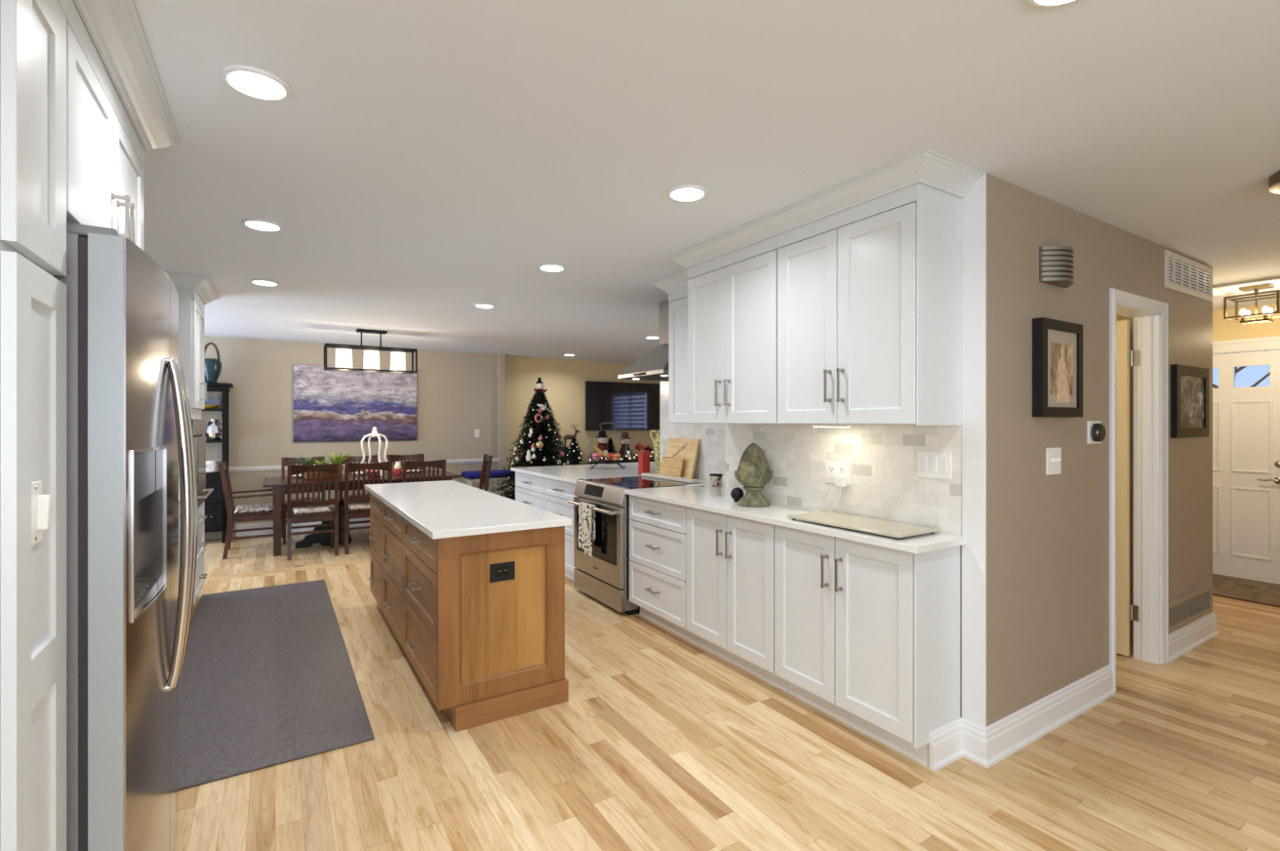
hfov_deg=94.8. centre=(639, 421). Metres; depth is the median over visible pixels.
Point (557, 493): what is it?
base cabinet
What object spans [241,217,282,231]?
recessed light
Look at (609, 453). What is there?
fruit
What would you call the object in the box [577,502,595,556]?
dish towel
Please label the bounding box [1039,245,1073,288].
door chime
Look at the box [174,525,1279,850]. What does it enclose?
floor
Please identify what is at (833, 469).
socket
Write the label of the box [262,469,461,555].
dining table
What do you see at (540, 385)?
topper
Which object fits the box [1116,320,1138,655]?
door
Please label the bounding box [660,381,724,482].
tiled wall
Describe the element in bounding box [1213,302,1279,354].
wall
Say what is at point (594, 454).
fruit
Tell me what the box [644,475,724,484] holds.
tile ledge
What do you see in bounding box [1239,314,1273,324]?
tray
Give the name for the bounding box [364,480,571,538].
island countertop
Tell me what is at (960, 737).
baseboard
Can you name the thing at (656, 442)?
vase
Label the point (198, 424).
wall oven
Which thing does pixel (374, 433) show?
ornament
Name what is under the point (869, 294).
upper cabinet
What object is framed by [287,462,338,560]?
dining chair
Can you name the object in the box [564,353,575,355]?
recessed light
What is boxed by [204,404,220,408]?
bowl
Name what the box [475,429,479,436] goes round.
light switch
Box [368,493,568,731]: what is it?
kitchen island
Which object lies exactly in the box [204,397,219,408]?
picture card
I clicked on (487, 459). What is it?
dining chair
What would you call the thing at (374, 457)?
dining chair
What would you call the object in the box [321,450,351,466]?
spiky plant
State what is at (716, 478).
cup
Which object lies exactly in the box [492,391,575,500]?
tree
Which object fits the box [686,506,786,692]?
base cabinet
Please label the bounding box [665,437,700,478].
cutting board
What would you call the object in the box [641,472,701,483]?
marble slab
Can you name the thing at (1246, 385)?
door
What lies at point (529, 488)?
base cabinet
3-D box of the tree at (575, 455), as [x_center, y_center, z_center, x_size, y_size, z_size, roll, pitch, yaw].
[-1.050,0.462,9.365,0.384,0.455,0.406,0,0,28]
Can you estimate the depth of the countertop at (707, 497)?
3.11 m
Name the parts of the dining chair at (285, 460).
leg, leg, seat, rail, crest rail, leg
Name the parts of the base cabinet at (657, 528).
handle, handle, handle, drawer, drawer, drawer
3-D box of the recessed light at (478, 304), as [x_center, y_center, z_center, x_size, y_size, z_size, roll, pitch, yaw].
[-1.371,-1.023,5.188,0.178,0.012,0.178,0,0,-32]
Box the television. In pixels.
[585,381,659,430]
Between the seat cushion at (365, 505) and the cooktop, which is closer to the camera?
the cooktop
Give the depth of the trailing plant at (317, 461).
6.73 m
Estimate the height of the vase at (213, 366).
0.482 m
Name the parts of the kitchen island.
handle, handle, handle, drawer, drawer, drawer, handle, handle, handle, drawer, drawer, drawer, handle, handle, handle, drawer, drawer, drawer, panel, inset panel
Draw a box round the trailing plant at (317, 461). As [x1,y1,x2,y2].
[311,457,330,464]
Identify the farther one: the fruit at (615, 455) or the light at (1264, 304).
the fruit at (615, 455)
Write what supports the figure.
on the console table at (653, 460)
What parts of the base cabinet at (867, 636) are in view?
door, handle, handle, door, panel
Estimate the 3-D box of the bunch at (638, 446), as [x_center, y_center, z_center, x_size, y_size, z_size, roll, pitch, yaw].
[0.006,0.520,10.094,0.229,0.338,0.140,0,0,-32]
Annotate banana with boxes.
[593,444,613,458]
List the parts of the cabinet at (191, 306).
door, drawer, drawer, door, drawer, handle, handle, handle, handle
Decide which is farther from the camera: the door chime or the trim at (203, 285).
the trim at (203, 285)
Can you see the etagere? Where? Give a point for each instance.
(216, 519)
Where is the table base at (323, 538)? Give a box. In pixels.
[295,500,351,548]
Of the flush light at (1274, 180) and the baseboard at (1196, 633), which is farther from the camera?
the baseboard at (1196, 633)
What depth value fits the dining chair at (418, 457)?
7.92 m
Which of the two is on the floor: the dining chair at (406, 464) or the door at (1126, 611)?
the dining chair at (406, 464)
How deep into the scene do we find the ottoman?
8.52 m
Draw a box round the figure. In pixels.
[561,423,580,464]
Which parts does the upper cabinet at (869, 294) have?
door, handle, handle, door, panel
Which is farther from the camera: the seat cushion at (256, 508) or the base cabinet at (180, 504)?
the seat cushion at (256, 508)
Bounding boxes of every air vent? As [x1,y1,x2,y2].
[1164,249,1213,302]
[1168,582,1212,633]
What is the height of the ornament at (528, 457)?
0.150 m
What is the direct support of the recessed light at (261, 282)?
in the ceiling
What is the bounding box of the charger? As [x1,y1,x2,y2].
[811,475,846,511]
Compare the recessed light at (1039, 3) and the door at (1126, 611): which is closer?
the recessed light at (1039, 3)
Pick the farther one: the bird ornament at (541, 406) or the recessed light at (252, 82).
the bird ornament at (541, 406)
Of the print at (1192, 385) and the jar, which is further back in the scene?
the jar
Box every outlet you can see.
[489,560,515,582]
[825,460,850,484]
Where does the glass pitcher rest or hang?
on the etagere
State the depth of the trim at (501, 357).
8.94 m
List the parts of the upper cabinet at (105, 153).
door, handle, handle, door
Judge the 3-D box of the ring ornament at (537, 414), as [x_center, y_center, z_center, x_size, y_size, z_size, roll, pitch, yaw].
[-1.392,-0.050,8.048,0.112,0.128,0.032,0,0,-32]
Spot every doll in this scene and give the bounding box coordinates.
[595,430,608,462]
[618,431,631,462]
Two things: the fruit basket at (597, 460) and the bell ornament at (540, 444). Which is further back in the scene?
the bell ornament at (540, 444)
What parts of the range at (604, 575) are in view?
handle, storage drawer, oven door, control panel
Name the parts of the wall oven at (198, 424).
control panel, oven door, trim, handle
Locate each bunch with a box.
[635,442,645,460]
[644,444,653,458]
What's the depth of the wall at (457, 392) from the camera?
7.66 m
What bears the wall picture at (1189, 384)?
attached to the wall at (1047, 536)
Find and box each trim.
[73,0,181,151]
[164,271,219,304]
[204,559,369,581]
[228,457,498,472]
[497,353,505,469]
[650,270,688,293]
[666,147,984,269]
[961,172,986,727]
[1109,287,1168,693]
[1213,335,1279,353]
[1213,592,1279,607]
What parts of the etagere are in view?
drawer, drawer, cornice, post, post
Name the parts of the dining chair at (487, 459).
leg, rail, crest rail, leg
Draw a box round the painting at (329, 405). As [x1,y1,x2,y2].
[293,364,417,441]
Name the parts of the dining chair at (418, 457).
leg, crest rail, leg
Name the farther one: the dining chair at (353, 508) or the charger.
the dining chair at (353, 508)
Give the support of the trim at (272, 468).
attached to the wall at (457, 392)
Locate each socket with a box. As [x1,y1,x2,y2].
[496,566,508,576]
[828,464,844,479]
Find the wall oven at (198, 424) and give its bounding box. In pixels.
[191,418,213,507]
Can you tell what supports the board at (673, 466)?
on the tile ledge
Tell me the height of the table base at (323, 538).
0.500 m
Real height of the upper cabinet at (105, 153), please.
0.566 m
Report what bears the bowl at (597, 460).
on the fruit basket at (597, 460)
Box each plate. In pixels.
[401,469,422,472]
[916,450,951,479]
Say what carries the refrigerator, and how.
on the floor
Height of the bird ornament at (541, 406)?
0.124 m
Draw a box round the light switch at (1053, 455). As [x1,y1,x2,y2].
[1045,447,1061,475]
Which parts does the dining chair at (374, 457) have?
leg, crest rail, leg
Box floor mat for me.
[178,579,374,789]
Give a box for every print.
[1050,342,1072,395]
[1181,374,1204,427]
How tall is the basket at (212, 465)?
0.135 m
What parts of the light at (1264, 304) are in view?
glass panel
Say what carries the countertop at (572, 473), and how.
on the base cabinet at (557, 493)
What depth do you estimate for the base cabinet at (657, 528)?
3.93 m
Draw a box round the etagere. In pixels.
[201,382,233,542]
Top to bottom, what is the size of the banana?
0.148 m
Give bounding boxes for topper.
[533,377,546,400]
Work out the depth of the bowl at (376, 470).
6.98 m
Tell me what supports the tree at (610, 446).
on the console table at (653, 460)
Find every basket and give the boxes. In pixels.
[205,459,221,472]
[587,422,626,468]
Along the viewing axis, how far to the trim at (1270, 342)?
5.24 m
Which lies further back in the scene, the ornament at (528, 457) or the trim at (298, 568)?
the ornament at (528, 457)
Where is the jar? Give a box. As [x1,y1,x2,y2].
[393,461,401,475]
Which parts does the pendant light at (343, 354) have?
lamp shade, rod, frame, lamp shade, lamp shade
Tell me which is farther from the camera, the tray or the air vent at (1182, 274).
the tray
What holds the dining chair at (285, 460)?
on the floor
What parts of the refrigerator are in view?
door, dispenser lever, dispenser panel, dispenser frame, door, handle, handle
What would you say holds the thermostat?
attached to the wall at (1047, 536)
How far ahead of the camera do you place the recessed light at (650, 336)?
7.11 m
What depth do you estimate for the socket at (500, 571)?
2.82 m
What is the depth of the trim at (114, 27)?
1.63 m
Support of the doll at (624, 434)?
on the console table at (653, 460)
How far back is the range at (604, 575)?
4.45 m
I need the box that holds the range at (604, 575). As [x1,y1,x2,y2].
[567,475,693,614]
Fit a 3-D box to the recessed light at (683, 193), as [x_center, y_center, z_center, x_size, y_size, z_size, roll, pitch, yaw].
[0.211,-1.023,2.639,0.178,0.012,0.178,0,0,-32]
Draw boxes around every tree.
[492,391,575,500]
[562,436,586,464]
[606,437,616,460]
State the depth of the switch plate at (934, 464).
2.60 m
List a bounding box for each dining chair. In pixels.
[218,461,273,559]
[281,456,324,544]
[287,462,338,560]
[338,454,378,501]
[341,461,392,554]
[386,453,423,471]
[402,458,446,482]
[479,453,493,491]
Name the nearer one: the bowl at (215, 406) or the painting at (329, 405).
the bowl at (215, 406)
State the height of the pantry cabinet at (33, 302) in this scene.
2.438 m
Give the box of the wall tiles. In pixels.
[724,423,961,536]
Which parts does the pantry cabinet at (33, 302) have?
door, door, plate, door latch, lever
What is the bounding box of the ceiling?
[133,0,1279,363]
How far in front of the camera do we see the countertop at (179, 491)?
3.76 m
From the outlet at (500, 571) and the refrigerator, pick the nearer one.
the refrigerator
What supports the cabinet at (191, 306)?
on the floor
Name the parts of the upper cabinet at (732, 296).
door, handle, handle, door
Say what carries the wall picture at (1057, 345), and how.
attached to the wall at (1047, 536)
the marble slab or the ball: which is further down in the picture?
the ball
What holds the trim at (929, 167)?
attached to the upper cabinet at (869, 294)
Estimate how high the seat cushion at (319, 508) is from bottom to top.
0.034 m
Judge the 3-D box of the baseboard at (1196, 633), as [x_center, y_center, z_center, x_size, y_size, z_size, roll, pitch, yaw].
[3.340,1.335,3.893,0.864,0.150,0.514,0,0,-32]
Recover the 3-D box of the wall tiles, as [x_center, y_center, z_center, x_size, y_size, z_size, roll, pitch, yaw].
[0.964,0.249,3.166,0.009,0.477,1.543,0,0,-32]
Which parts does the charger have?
cord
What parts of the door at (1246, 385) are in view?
pane, panel, panel, panel, panel, pane, lever handle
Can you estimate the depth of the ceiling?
2.11 m
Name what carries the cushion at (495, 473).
on the ottoman
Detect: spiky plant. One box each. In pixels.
[291,453,321,465]
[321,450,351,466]
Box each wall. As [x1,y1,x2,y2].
[201,336,497,538]
[505,355,660,485]
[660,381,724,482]
[960,544,961,716]
[986,173,1213,725]
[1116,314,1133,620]
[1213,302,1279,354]
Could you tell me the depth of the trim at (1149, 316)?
3.44 m
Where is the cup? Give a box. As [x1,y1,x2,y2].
[709,473,723,486]
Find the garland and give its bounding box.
[586,450,654,463]
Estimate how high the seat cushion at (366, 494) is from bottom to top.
0.034 m
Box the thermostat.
[1087,420,1105,444]
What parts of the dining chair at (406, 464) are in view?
leg, crest rail, leg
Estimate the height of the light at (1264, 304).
0.290 m
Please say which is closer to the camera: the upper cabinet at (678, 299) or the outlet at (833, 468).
the outlet at (833, 468)
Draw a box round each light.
[221,64,291,101]
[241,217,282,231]
[250,279,279,285]
[324,328,417,373]
[474,302,494,307]
[537,263,565,271]
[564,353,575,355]
[645,335,659,338]
[666,184,706,201]
[811,423,852,426]
[1026,0,1078,8]
[1223,283,1279,324]
[1268,171,1279,194]
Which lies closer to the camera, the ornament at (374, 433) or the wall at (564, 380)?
the ornament at (374, 433)
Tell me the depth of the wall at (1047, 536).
2.77 m
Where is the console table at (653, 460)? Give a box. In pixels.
[565,460,655,465]
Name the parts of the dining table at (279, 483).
leg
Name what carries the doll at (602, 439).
on the console table at (653, 460)
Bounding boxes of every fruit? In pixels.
[591,451,600,459]
[605,452,613,460]
[612,453,618,460]
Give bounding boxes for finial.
[734,442,773,506]
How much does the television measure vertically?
0.827 m
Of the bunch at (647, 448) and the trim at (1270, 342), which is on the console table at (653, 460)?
the bunch at (647, 448)
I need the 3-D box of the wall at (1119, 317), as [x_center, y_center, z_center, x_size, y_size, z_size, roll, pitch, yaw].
[2.855,0.190,5.332,0.120,2.440,3.180,0,0,-32]
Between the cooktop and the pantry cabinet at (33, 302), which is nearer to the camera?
the pantry cabinet at (33, 302)
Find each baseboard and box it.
[235,517,369,536]
[928,663,1114,771]
[1168,611,1218,662]
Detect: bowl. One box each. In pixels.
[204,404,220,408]
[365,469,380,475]
[589,454,625,463]
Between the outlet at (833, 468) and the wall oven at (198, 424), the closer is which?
the outlet at (833, 468)
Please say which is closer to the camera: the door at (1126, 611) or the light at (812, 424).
the light at (812, 424)
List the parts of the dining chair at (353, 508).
leg, leg, seat, seat frame, rail, crest rail, leg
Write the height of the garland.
0.260 m
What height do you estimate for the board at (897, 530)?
0.022 m
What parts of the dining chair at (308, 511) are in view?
leg, seat frame, seat, rail, crest rail, leg, leg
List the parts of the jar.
lid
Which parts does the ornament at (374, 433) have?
curved leg, curved leg, knob, curved leg, curved leg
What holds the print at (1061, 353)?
attached to the wall picture at (1057, 345)
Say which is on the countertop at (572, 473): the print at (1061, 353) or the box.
the box
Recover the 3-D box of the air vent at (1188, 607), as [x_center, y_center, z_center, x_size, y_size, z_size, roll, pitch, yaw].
[3.438,1.157,3.674,0.790,0.185,0.010,0,0,-32]
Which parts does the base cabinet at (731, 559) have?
door, handle, handle, door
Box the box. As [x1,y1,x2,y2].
[638,450,649,474]
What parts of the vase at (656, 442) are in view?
handle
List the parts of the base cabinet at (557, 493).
drawer, drawer, drawer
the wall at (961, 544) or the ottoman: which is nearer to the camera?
the wall at (961, 544)
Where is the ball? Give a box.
[730,487,743,502]
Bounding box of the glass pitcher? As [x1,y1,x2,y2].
[204,418,222,439]
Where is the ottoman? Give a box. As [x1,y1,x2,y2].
[462,476,514,497]
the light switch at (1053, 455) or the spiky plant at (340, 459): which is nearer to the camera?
the light switch at (1053, 455)
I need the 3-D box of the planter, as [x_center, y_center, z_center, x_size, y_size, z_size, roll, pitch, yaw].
[-3.622,0.574,6.697,0.448,0.138,0.224,0,0,-32]
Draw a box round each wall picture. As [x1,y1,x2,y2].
[1031,316,1083,417]
[1170,364,1208,437]
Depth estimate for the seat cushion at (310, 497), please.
6.98 m
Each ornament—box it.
[357,426,388,475]
[525,448,531,460]
[534,413,542,422]
[535,440,543,448]
[537,403,551,412]
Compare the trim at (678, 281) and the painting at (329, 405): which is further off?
the painting at (329, 405)
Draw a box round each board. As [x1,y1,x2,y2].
[659,456,684,476]
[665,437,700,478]
[786,510,940,538]
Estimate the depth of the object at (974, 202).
2.46 m
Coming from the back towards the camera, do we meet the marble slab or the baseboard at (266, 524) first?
the baseboard at (266, 524)
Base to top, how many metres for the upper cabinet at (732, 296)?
1.038 m
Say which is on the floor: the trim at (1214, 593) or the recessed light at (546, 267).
the trim at (1214, 593)
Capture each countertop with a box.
[178,491,180,504]
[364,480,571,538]
[510,461,660,483]
[623,482,966,553]
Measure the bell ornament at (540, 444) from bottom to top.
0.110 m
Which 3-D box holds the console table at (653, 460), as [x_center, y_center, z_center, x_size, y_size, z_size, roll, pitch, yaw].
[-0.470,1.050,9.846,1.900,0.720,0.420,0,0,-32]
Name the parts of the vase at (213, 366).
twig handle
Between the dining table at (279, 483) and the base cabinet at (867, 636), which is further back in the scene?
the dining table at (279, 483)
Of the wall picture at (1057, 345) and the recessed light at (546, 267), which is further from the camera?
the recessed light at (546, 267)
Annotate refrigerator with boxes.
[53,222,197,850]
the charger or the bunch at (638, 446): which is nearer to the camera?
the charger
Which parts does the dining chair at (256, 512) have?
crest rail, leg, leg, armrest, armrest, seat, seat frame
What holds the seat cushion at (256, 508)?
on the dining chair at (256, 512)
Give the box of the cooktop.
[586,475,693,488]
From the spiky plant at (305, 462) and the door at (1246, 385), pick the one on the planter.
the spiky plant at (305, 462)
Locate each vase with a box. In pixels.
[204,342,222,382]
[649,429,660,469]
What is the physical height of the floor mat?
0.010 m
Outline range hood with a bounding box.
[617,299,668,381]
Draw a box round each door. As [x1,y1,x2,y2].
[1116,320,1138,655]
[1213,350,1279,583]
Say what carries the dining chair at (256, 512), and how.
on the floor
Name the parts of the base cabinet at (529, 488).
drawer, drawer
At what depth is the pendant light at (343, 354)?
6.56 m
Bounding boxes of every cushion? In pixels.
[234,502,272,512]
[291,496,321,501]
[292,504,330,513]
[348,493,367,497]
[348,502,369,509]
[461,469,514,478]
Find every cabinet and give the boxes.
[0,0,66,850]
[66,0,144,250]
[175,286,207,604]
[178,503,180,574]
[515,471,544,509]
[544,477,577,579]
[629,494,697,644]
[668,286,688,422]
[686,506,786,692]
[687,235,777,423]
[774,524,959,766]
[777,182,962,425]
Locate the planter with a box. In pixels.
[303,465,343,479]

